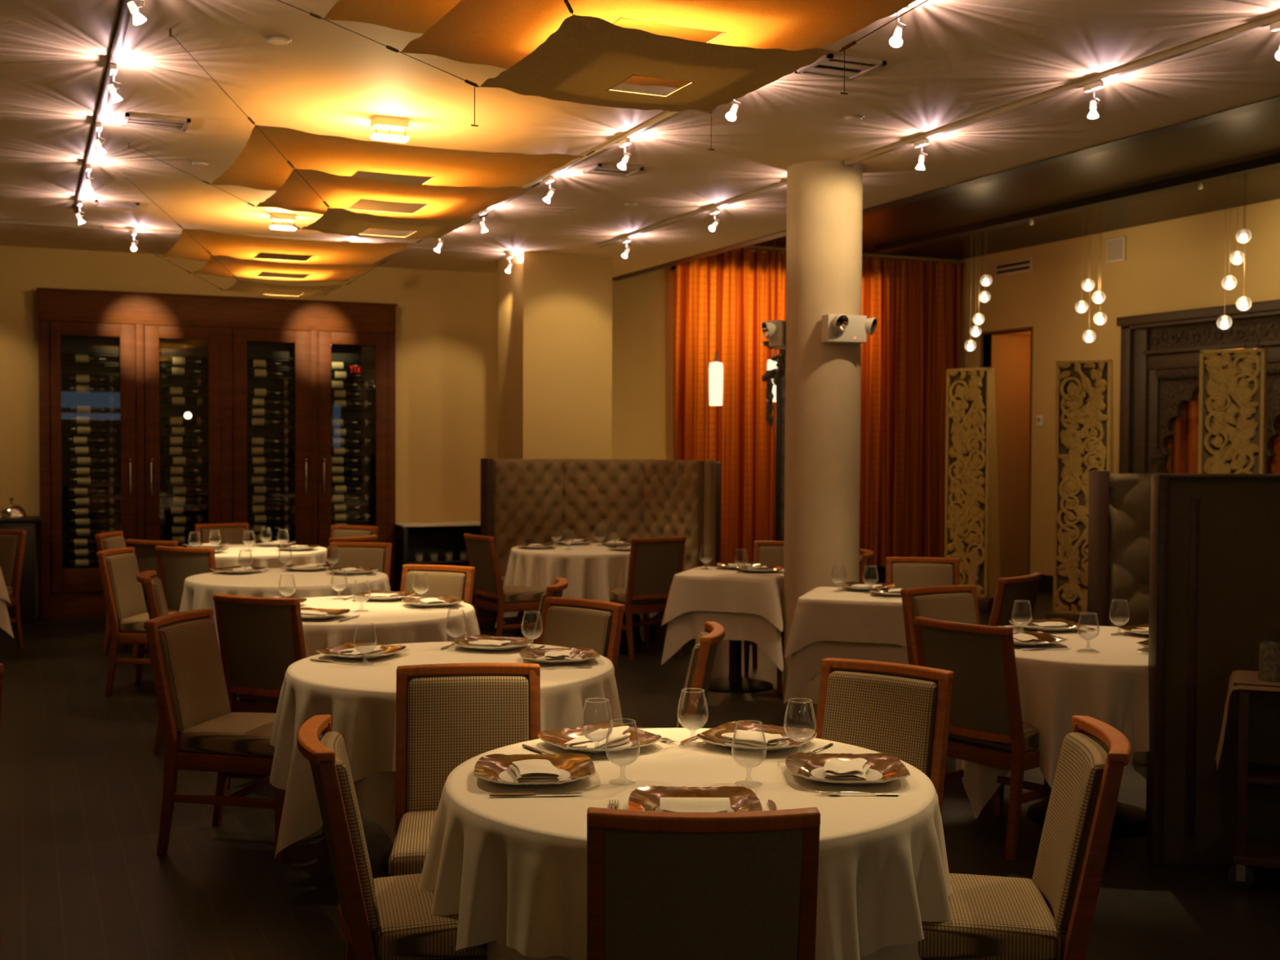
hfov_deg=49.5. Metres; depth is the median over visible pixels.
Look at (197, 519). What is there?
wine bottle
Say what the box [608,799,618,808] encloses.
fork
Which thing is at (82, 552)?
wine bottle
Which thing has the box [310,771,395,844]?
undercloth
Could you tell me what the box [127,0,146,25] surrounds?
track spotlight
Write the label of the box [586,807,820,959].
dining chair
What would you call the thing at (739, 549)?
water goblet
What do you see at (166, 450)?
wine bottle
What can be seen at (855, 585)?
folded napkin
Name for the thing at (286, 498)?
wine bottle
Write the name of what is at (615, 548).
charger plate
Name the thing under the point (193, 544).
charger plate
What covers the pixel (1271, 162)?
ceiling beam
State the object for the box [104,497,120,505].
wine bottle
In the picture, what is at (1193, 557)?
booth
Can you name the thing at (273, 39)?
ceiling disc
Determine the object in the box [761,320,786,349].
emergency light
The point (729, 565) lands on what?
folded napkin
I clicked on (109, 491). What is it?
wine bottle
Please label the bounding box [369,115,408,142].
lamp
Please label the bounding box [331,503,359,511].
wine bottle
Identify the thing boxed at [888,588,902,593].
folded napkin
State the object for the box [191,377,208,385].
wine bottle
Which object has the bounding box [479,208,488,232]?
track spotlight
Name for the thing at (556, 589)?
dining chair
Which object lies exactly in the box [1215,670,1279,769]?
cloth
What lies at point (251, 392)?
wine bottle
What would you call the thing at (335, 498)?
wine bottle
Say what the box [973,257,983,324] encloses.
pendant
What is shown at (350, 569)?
folded napkin
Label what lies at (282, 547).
charger plate
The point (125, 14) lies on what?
track
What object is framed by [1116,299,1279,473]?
doorway
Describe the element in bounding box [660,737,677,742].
fork
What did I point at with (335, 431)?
wine bottle
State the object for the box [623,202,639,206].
ceiling disc
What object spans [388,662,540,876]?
dining chair
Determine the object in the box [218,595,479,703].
tablecloth
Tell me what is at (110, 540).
dining chair
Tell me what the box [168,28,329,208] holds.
cable
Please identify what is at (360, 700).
tablecloth
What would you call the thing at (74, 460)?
wine bottle
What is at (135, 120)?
ceiling vent
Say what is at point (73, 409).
wine bottle
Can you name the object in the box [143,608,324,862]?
dining chair
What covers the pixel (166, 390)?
wine bottle
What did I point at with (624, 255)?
track spotlight
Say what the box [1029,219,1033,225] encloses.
spotlight
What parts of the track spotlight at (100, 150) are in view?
bulb, arm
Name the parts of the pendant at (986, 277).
cord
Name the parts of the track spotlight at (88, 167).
bulb, arm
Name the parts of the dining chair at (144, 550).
leg, panel, rail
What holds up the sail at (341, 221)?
hanging from the cable at (252, 122)
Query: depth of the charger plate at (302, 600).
7.15 m
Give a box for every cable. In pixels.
[102,225,223,290]
[122,172,238,279]
[128,142,300,229]
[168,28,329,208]
[276,0,479,126]
[346,238,424,284]
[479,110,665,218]
[564,0,573,14]
[707,105,719,150]
[838,0,928,94]
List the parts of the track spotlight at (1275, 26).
bulb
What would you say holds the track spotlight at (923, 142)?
attached to the track at (1265, 22)
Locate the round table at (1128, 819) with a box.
[1027,800,1146,835]
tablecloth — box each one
[0,567,11,604]
[179,568,390,643]
[191,544,327,568]
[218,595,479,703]
[269,641,622,858]
[417,728,952,959]
[494,542,631,627]
[661,566,783,631]
[784,586,906,657]
[955,625,1149,788]
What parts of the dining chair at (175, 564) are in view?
leg, rail, rail, leg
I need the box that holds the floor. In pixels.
[0,581,1279,959]
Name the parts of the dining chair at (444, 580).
leg, backrest, panel, rail, leg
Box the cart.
[1226,682,1279,889]
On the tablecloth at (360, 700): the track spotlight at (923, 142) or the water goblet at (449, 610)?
the water goblet at (449, 610)
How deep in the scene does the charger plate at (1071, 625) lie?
6.38 m
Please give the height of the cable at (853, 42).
0.684 m
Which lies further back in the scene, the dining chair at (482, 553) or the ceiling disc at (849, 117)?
the dining chair at (482, 553)
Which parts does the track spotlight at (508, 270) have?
bulb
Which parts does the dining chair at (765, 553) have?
leg, leg, rail, backrest, panel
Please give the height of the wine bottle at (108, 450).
0.076 m
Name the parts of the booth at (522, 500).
post, seat, panel, panel, seat, panel, post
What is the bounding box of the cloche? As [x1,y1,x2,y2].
[0,497,27,518]
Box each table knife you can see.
[309,658,359,663]
[337,615,359,622]
[440,644,453,648]
[488,792,583,796]
[521,744,551,754]
[680,735,697,743]
[768,799,776,810]
[1020,648,1070,650]
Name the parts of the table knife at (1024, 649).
handle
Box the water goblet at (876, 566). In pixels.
[862,565,878,593]
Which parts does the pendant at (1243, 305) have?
frosted stem, cord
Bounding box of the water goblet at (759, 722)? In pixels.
[731,721,766,784]
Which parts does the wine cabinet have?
door, handle, handle, door, door, handle, handle, door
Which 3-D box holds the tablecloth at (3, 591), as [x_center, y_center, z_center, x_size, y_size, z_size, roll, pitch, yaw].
[-4.986,0.727,9.677,0.814,0.331,0.803,1,2,21]
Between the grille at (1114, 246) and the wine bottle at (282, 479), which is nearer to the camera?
the wine bottle at (282, 479)
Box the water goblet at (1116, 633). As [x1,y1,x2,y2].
[1109,600,1129,635]
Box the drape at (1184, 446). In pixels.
[1162,346,1279,474]
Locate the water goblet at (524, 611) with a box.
[521,611,542,648]
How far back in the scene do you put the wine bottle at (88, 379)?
12.50 m
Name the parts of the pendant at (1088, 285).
frosted stem, cord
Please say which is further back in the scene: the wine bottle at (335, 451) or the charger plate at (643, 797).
the wine bottle at (335, 451)
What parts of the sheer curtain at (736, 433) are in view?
rod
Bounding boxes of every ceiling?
[0,0,1279,277]
[750,104,1279,260]
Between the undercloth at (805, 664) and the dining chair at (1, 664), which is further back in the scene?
the undercloth at (805, 664)
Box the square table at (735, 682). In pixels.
[707,640,773,693]
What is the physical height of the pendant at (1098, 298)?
0.866 m
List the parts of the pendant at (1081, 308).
frosted stem, cord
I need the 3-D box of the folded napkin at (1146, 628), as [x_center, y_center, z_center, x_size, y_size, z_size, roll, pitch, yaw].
[2.307,0.667,6.171,0.233,0.035,0.111,2,2,44]
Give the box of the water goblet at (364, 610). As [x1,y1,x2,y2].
[352,580,370,611]
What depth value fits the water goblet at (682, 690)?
3.88 m
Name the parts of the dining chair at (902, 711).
leg, backrest, panel, rail, leg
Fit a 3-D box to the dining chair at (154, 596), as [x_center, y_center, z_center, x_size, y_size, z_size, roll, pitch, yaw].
[-2.330,0.941,7.353,0.626,0.901,0.444,0,2,-17]
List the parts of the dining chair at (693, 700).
backrest, leg, panel, leg, rail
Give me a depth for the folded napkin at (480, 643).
5.67 m
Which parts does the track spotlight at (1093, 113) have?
bulb, arm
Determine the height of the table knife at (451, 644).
0.008 m
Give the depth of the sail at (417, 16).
4.66 m
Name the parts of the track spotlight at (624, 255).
bulb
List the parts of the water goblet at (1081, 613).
stem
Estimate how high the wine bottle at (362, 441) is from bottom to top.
0.076 m
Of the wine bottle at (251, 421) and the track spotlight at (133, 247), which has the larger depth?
the wine bottle at (251, 421)
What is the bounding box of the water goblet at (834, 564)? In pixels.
[831,564,846,591]
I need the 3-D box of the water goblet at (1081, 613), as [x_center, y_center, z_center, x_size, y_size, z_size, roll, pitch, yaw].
[1.842,0.623,5.707,0.087,0.154,0.087,1,2,25]
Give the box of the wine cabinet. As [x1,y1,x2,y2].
[36,287,397,619]
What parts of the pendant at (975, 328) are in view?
frosted stem, cord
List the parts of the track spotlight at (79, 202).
arm, bulb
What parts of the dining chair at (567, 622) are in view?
leg, backrest, panel, rail, leg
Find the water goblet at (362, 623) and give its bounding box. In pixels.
[353,622,377,665]
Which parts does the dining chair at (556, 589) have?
backrest, leg, rail, panel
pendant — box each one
[708,277,723,404]
[767,253,777,401]
[964,266,976,351]
[973,231,981,337]
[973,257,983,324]
[981,245,990,302]
[982,229,991,285]
[1075,207,1088,312]
[1081,207,1094,291]
[1082,206,1095,342]
[1092,204,1105,303]
[1094,204,1106,324]
[1216,176,1231,329]
[1221,177,1236,289]
[1230,175,1244,264]
[1235,173,1251,243]
[1235,173,1251,311]
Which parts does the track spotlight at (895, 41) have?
bulb, arm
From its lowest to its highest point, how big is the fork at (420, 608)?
0.008 m
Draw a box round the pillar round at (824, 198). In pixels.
[782,160,862,703]
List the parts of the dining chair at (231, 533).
leg, rail, panel, backrest, leg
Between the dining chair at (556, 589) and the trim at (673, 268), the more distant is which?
the trim at (673, 268)
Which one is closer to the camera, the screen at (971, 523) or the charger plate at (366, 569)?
the charger plate at (366, 569)
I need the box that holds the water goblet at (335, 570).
[330,569,346,599]
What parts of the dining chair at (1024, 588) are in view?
backrest, leg, panel, rail, leg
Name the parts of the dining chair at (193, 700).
leg, rail, panel, backrest, leg, seat, leg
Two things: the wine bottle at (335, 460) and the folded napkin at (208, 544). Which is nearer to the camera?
the folded napkin at (208, 544)
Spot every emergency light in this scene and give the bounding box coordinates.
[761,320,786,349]
[821,314,876,343]
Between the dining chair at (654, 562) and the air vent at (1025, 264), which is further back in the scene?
the air vent at (1025, 264)
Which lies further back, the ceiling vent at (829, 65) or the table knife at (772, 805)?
the ceiling vent at (829, 65)
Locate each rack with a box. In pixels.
[61,351,120,568]
[159,354,208,545]
[246,349,294,543]
[331,351,375,526]
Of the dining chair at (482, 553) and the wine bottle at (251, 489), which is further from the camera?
the wine bottle at (251, 489)
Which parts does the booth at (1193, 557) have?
post, post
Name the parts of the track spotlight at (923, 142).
bulb, arm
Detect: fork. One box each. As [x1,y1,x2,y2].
[346,574,376,576]
[419,608,458,609]
[540,666,591,668]
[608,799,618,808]
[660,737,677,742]
[807,742,833,753]
[815,791,898,795]
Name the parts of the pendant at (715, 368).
lamp shade, cord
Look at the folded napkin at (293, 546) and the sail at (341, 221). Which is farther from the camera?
the folded napkin at (293, 546)
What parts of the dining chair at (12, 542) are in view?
seat, backrest, rail, leg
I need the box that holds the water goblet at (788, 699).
[783,698,816,754]
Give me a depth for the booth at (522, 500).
11.90 m
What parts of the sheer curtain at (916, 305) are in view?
rod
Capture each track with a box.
[0,219,517,255]
[74,0,133,213]
[467,109,688,217]
[597,180,786,247]
[844,13,1279,165]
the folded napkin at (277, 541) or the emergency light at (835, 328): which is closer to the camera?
the emergency light at (835, 328)
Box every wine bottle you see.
[66,435,103,444]
[67,487,104,495]
[67,537,96,546]
[68,354,106,363]
[68,446,104,454]
[68,507,105,515]
[68,547,97,556]
[68,558,98,567]
[69,374,104,383]
[69,385,104,393]
[69,415,104,424]
[69,466,105,475]
[69,497,105,506]
[69,517,105,526]
[69,527,105,536]
[70,405,104,413]
[70,426,104,434]
[70,456,104,465]
[70,476,105,485]
[104,375,119,383]
[104,385,119,394]
[104,395,119,404]
[104,405,119,413]
[104,416,119,424]
[104,426,119,434]
[104,435,120,444]
[104,446,120,454]
[104,456,120,465]
[104,466,120,475]
[104,476,120,484]
[104,486,120,495]
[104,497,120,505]
[104,506,120,515]
[105,516,120,525]
[105,527,120,532]
[162,446,198,454]
[163,386,198,395]
[163,416,192,425]
[163,436,192,444]
[163,466,199,475]
[163,476,192,484]
[164,366,200,375]
[164,426,199,435]
[164,506,199,514]
[164,525,195,534]
[165,356,200,365]
[165,396,192,404]
[165,456,192,464]
[165,535,193,543]
[166,486,201,494]
[166,496,193,504]
[166,515,193,524]
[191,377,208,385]
[191,397,208,405]
[192,417,208,425]
[192,436,208,444]
[192,456,208,464]
[192,475,208,484]
[192,496,208,504]
[192,515,208,524]
[246,359,280,367]
[247,368,281,377]
[247,388,279,396]
[247,398,279,406]
[247,408,279,416]
[247,417,279,426]
[247,436,279,444]
[247,446,279,454]
[247,456,279,464]
[247,466,279,474]
[247,475,278,484]
[247,485,279,493]
[247,495,279,503]
[247,505,279,513]
[247,514,279,522]
[248,524,279,532]
[249,533,279,542]
[279,379,294,387]
[279,389,294,396]
[279,398,294,406]
[279,408,294,416]
[279,417,294,426]
[279,427,294,435]
[279,437,294,444]
[279,446,294,454]
[279,456,294,464]
[279,466,294,474]
[279,475,294,484]
[279,485,294,493]
[279,494,294,502]
[279,504,294,512]
[279,514,294,522]
[279,524,294,532]
[279,533,294,541]
[331,361,357,369]
[331,370,360,378]
[331,380,357,388]
[331,390,359,398]
[331,399,359,407]
[331,418,357,426]
[331,427,359,435]
[331,437,359,445]
[331,447,359,454]
[331,456,357,464]
[331,466,357,474]
[331,475,358,483]
[331,484,360,493]
[331,494,358,502]
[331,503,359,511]
[331,513,360,521]
[331,522,360,525]
[359,381,375,389]
[359,400,375,408]
[359,418,375,426]
[359,437,375,445]
[359,456,375,464]
[359,475,375,483]
[359,493,375,502]
[359,512,375,520]
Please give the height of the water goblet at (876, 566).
0.154 m
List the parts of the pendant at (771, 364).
lamp shade, cord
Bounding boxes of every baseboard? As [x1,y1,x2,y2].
[865,566,885,582]
[1031,573,1053,592]
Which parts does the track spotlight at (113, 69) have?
arm, bulb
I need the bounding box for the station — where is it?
[395,520,480,604]
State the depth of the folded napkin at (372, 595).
7.41 m
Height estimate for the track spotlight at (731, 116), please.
0.165 m
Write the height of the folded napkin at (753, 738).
0.027 m
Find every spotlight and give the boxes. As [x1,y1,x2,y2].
[75,200,85,224]
[84,164,93,191]
[93,122,106,155]
[106,63,122,102]
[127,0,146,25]
[130,230,137,251]
[434,238,443,252]
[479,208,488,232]
[505,253,512,273]
[542,176,555,203]
[617,137,631,169]
[622,237,630,257]
[708,208,719,231]
[725,99,741,120]
[888,4,908,47]
[913,138,928,169]
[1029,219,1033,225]
[1083,80,1103,119]
[1198,182,1202,189]
[1269,20,1279,61]
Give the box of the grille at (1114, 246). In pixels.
[1106,239,1122,261]
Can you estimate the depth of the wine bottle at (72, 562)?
12.53 m
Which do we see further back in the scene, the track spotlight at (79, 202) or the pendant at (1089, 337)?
the pendant at (1089, 337)
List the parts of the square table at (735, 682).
post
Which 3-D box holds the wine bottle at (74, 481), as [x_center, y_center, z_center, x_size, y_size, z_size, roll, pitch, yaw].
[-4.984,0.010,12.565,0.310,0.076,0.076,0,2,-24]
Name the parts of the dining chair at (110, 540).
leg, rail, backrest, leg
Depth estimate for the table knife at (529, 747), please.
3.79 m
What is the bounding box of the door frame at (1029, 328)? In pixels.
[980,326,1032,574]
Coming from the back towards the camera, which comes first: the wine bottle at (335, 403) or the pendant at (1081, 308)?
the wine bottle at (335, 403)
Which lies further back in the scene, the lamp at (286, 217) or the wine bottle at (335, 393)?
the wine bottle at (335, 393)
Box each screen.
[944,367,999,613]
[1045,359,1113,625]
[1197,347,1266,473]
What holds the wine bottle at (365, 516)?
in the rack at (374, 361)
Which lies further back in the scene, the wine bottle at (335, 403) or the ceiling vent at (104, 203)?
the wine bottle at (335, 403)
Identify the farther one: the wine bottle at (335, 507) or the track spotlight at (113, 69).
the wine bottle at (335, 507)
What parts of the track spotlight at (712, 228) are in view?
bulb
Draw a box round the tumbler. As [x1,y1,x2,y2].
[1258,640,1279,682]
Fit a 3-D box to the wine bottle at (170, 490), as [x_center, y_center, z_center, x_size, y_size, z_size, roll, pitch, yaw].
[-4.233,0.096,12.902,0.310,0.076,0.076,0,2,-24]
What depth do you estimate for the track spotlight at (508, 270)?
12.55 m
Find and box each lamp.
[269,212,296,230]
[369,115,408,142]
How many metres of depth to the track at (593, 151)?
7.04 m
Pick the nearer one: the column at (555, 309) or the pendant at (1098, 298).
the pendant at (1098, 298)
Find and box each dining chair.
[0,529,26,648]
[0,662,3,944]
[94,530,128,656]
[96,546,177,697]
[125,538,177,665]
[136,570,168,753]
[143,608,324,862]
[155,545,217,612]
[195,523,249,544]
[213,593,306,788]
[297,714,487,959]
[325,535,377,564]
[328,542,391,582]
[330,524,377,537]
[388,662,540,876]
[400,564,475,604]
[463,533,546,644]
[531,577,568,644]
[539,596,624,677]
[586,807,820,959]
[609,536,685,660]
[631,621,724,728]
[743,541,784,677]
[777,548,874,693]
[814,657,953,813]
[885,556,959,588]
[900,585,1049,786]
[914,616,1051,860]
[917,715,1130,959]
[988,572,1041,626]
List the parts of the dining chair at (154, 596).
rail, panel, leg, backrest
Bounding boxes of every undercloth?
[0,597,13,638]
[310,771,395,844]
[487,889,921,959]
[523,574,657,641]
[661,610,783,671]
[783,640,908,703]
[961,707,1146,818]
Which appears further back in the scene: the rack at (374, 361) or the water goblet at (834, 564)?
the rack at (374, 361)
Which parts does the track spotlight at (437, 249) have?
bulb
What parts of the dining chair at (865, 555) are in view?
leg, backrest, leg, rail, panel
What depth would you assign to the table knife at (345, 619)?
6.56 m
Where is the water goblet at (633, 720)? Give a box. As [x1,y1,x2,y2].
[604,720,639,782]
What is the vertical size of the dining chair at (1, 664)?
0.901 m
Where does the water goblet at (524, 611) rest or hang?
on the tablecloth at (360, 700)
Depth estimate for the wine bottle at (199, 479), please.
12.93 m
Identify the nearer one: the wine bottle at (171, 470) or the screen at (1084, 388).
the screen at (1084, 388)
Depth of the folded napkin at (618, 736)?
3.84 m
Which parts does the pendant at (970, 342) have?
cord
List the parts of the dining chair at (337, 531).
leg, backrest, panel, rail, leg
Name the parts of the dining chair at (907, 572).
leg, backrest, rail, panel, leg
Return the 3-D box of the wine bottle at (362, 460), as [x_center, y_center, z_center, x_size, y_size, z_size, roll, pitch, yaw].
[-2.663,-0.191,13.595,0.154,0.076,0.076,0,2,-24]
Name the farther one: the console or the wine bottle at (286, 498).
the wine bottle at (286, 498)
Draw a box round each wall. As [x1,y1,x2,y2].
[0,245,958,617]
[958,199,1279,575]
[989,330,1031,577]
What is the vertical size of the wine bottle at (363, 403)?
0.076 m
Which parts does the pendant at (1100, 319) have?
frosted stem, cord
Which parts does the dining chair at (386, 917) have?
rail, panel, leg, rail, leg, backrest, seat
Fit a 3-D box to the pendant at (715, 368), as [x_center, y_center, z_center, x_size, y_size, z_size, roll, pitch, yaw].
[0.714,-1.616,12.979,0.136,1.830,0.136,0,2,-24]
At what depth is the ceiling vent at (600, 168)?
8.74 m
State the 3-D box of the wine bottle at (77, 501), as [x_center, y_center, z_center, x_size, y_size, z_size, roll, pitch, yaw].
[-4.997,0.194,12.564,0.310,0.076,0.076,0,2,-24]
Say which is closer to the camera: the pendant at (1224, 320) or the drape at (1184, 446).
the pendant at (1224, 320)
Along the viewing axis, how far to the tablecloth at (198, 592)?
8.32 m
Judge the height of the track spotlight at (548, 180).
0.165 m
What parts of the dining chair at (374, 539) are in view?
leg, rail, panel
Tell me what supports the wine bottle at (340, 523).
on the rack at (374, 361)
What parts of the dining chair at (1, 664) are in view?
rail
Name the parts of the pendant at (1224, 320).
frosted stem, cord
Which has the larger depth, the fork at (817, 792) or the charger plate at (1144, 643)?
the charger plate at (1144, 643)
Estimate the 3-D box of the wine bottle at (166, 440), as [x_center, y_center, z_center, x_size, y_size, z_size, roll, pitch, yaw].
[-4.256,-0.363,12.879,0.310,0.076,0.076,0,2,-24]
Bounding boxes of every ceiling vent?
[93,199,139,208]
[121,112,191,131]
[583,163,643,177]
[795,53,886,80]
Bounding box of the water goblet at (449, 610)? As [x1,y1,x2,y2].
[445,609,466,648]
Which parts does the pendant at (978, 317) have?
frosted stem, cord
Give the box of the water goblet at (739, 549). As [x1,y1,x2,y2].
[734,549,747,573]
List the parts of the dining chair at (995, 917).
seat, leg, backrest, leg, panel, rail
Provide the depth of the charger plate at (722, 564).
9.43 m
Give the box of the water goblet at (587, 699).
[580,698,613,756]
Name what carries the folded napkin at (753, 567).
on the charger plate at (775, 567)
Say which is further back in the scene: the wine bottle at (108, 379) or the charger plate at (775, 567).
the wine bottle at (108, 379)
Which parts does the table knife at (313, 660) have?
handle, blade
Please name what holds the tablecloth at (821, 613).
on the undercloth at (805, 664)
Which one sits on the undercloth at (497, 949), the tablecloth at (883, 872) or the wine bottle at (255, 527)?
the tablecloth at (883, 872)
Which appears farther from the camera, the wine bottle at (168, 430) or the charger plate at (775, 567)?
the wine bottle at (168, 430)
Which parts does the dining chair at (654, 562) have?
leg, seat, leg, rail, panel, rail, leg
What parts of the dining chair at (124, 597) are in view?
leg, rail, panel, backrest, leg, seat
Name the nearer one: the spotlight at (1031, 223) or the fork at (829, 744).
the fork at (829, 744)
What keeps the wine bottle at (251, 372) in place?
on the rack at (294, 349)
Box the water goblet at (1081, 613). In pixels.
[1077,613,1099,651]
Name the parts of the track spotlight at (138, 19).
arm, bulb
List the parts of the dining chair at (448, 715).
leg, seat, backrest, panel, rail, leg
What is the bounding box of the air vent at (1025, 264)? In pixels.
[994,257,1033,277]
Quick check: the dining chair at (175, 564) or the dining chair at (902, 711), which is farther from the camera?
the dining chair at (175, 564)
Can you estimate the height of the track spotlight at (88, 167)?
0.163 m
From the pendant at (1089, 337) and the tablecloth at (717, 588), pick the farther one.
the pendant at (1089, 337)
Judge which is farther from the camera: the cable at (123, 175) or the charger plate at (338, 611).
the cable at (123, 175)
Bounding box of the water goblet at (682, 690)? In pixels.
[677,689,708,744]
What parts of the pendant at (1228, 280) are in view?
frosted stem, cord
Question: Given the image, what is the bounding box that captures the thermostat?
[1036,415,1043,426]
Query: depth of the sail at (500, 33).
4.18 m
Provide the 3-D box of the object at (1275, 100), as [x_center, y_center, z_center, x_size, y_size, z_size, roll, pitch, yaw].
[3.201,-2.144,6.843,0.130,0.520,17.200,0,2,-24]
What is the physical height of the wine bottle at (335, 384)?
0.076 m
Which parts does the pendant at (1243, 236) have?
frosted stem, cord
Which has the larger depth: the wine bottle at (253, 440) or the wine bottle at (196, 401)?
the wine bottle at (253, 440)
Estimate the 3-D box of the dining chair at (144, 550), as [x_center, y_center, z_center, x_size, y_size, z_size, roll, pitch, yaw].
[-3.322,0.866,9.971,0.444,0.901,0.626,1,2,25]
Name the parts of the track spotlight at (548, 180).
bulb, arm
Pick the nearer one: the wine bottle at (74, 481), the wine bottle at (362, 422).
the wine bottle at (74, 481)
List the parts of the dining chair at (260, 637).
leg, rail, rail, panel, seat, leg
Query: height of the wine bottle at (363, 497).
0.076 m
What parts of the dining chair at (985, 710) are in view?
leg, rail, panel, rail, seat, leg, leg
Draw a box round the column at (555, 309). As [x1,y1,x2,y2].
[497,251,612,458]
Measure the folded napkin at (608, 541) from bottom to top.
0.026 m
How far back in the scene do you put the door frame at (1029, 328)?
15.37 m
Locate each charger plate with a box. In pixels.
[182,542,229,547]
[201,546,228,552]
[210,565,266,573]
[252,540,295,546]
[275,544,319,551]
[282,563,333,570]
[299,598,306,604]
[300,607,350,619]
[316,642,406,659]
[326,566,377,574]
[351,590,414,600]
[401,595,463,607]
[451,635,533,650]
[473,752,595,786]
[516,542,555,548]
[519,647,599,663]
[537,722,662,752]
[552,539,591,545]
[596,539,631,545]
[605,544,631,551]
[627,785,762,812]
[696,720,816,751]
[716,561,761,569]
[736,564,783,573]
[785,751,910,784]
[840,581,894,591]
[870,586,906,596]
[1008,617,1087,631]
[1013,631,1067,646]
[1117,622,1148,636]
[1136,639,1148,648]
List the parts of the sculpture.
frame, panel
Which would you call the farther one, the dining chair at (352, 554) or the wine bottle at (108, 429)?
the wine bottle at (108, 429)
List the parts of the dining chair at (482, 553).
leg, rail, panel, rail, leg, backrest, seat, leg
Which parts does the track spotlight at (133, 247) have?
bulb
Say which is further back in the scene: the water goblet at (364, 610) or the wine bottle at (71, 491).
the wine bottle at (71, 491)
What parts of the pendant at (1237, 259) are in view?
frosted stem, cord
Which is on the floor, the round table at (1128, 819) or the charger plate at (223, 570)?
the round table at (1128, 819)
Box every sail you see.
[160,228,414,265]
[192,255,378,281]
[211,124,583,191]
[223,280,345,296]
[256,168,530,219]
[301,208,476,239]
[323,0,723,42]
[400,0,916,88]
[480,14,838,112]
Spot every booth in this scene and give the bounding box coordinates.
[480,458,720,640]
[1087,470,1279,865]
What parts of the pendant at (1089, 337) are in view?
frosted stem, cord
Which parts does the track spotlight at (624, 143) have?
bulb, arm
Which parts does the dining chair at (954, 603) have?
leg, rail, panel, backrest, leg, leg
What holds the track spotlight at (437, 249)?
attached to the track at (668, 115)
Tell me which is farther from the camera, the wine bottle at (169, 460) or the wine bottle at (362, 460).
the wine bottle at (362, 460)
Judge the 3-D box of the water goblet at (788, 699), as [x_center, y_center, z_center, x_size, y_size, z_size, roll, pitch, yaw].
[0.431,0.669,3.743,0.087,0.154,0.087,-1,2,-28]
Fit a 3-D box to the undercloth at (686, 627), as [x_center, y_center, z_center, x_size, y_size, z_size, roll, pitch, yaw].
[0.636,0.894,9.126,0.792,0.575,0.786,1,2,19]
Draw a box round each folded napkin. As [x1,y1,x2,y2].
[197,542,217,546]
[226,566,253,571]
[262,540,287,543]
[287,545,307,548]
[290,563,324,568]
[300,609,335,616]
[337,645,383,656]
[341,567,364,571]
[364,593,401,597]
[418,597,445,604]
[468,640,515,647]
[509,759,559,782]
[527,543,544,546]
[544,649,574,660]
[560,538,584,542]
[563,725,631,749]
[606,541,625,542]
[616,546,631,548]
[659,797,730,812]
[721,729,790,746]
[727,563,751,566]
[746,565,773,569]
[823,757,870,781]
[851,584,883,587]
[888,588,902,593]
[1013,633,1045,643]
[1026,621,1067,628]
[1130,626,1148,633]
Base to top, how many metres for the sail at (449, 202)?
0.063 m
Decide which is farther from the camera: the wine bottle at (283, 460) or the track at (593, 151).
the wine bottle at (283, 460)
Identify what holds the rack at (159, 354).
in the wine cabinet
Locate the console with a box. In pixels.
[0,515,40,625]
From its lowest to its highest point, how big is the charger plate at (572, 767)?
0.032 m
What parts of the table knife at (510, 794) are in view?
handle, blade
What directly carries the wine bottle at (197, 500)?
on the rack at (159, 354)
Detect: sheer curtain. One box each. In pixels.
[675,248,786,563]
[859,257,964,567]
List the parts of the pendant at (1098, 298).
frosted stem, cord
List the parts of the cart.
leg, leg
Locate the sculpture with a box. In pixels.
[760,340,785,541]
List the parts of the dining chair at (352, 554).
leg, backrest, panel, rail, leg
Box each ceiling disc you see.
[190,161,208,166]
[263,35,291,44]
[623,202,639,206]
[842,115,864,121]
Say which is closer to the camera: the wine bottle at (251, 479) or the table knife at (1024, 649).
the table knife at (1024, 649)
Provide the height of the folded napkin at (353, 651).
0.030 m
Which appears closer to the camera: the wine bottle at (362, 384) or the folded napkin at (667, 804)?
the folded napkin at (667, 804)
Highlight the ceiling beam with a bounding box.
[874,153,1279,253]
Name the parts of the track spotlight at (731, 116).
bulb, arm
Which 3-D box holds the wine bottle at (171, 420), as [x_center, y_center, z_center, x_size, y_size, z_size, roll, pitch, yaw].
[-4.255,-0.547,12.874,0.310,0.076,0.076,0,2,-24]
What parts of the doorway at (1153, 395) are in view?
arch panel, arch panel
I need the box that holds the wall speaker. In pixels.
[1106,235,1126,263]
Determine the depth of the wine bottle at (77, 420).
12.51 m
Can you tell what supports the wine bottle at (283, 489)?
in the rack at (294, 349)
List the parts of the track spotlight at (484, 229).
bulb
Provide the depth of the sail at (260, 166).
7.02 m
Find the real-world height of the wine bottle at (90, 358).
0.076 m
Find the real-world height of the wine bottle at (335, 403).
0.076 m
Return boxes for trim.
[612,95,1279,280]
[671,266,675,271]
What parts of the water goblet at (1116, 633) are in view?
stem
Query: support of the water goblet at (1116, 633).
on the tablecloth at (1055, 686)
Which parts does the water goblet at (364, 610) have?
stem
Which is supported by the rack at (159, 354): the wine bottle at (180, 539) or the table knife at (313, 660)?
the wine bottle at (180, 539)
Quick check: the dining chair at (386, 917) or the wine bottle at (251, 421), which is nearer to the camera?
the dining chair at (386, 917)

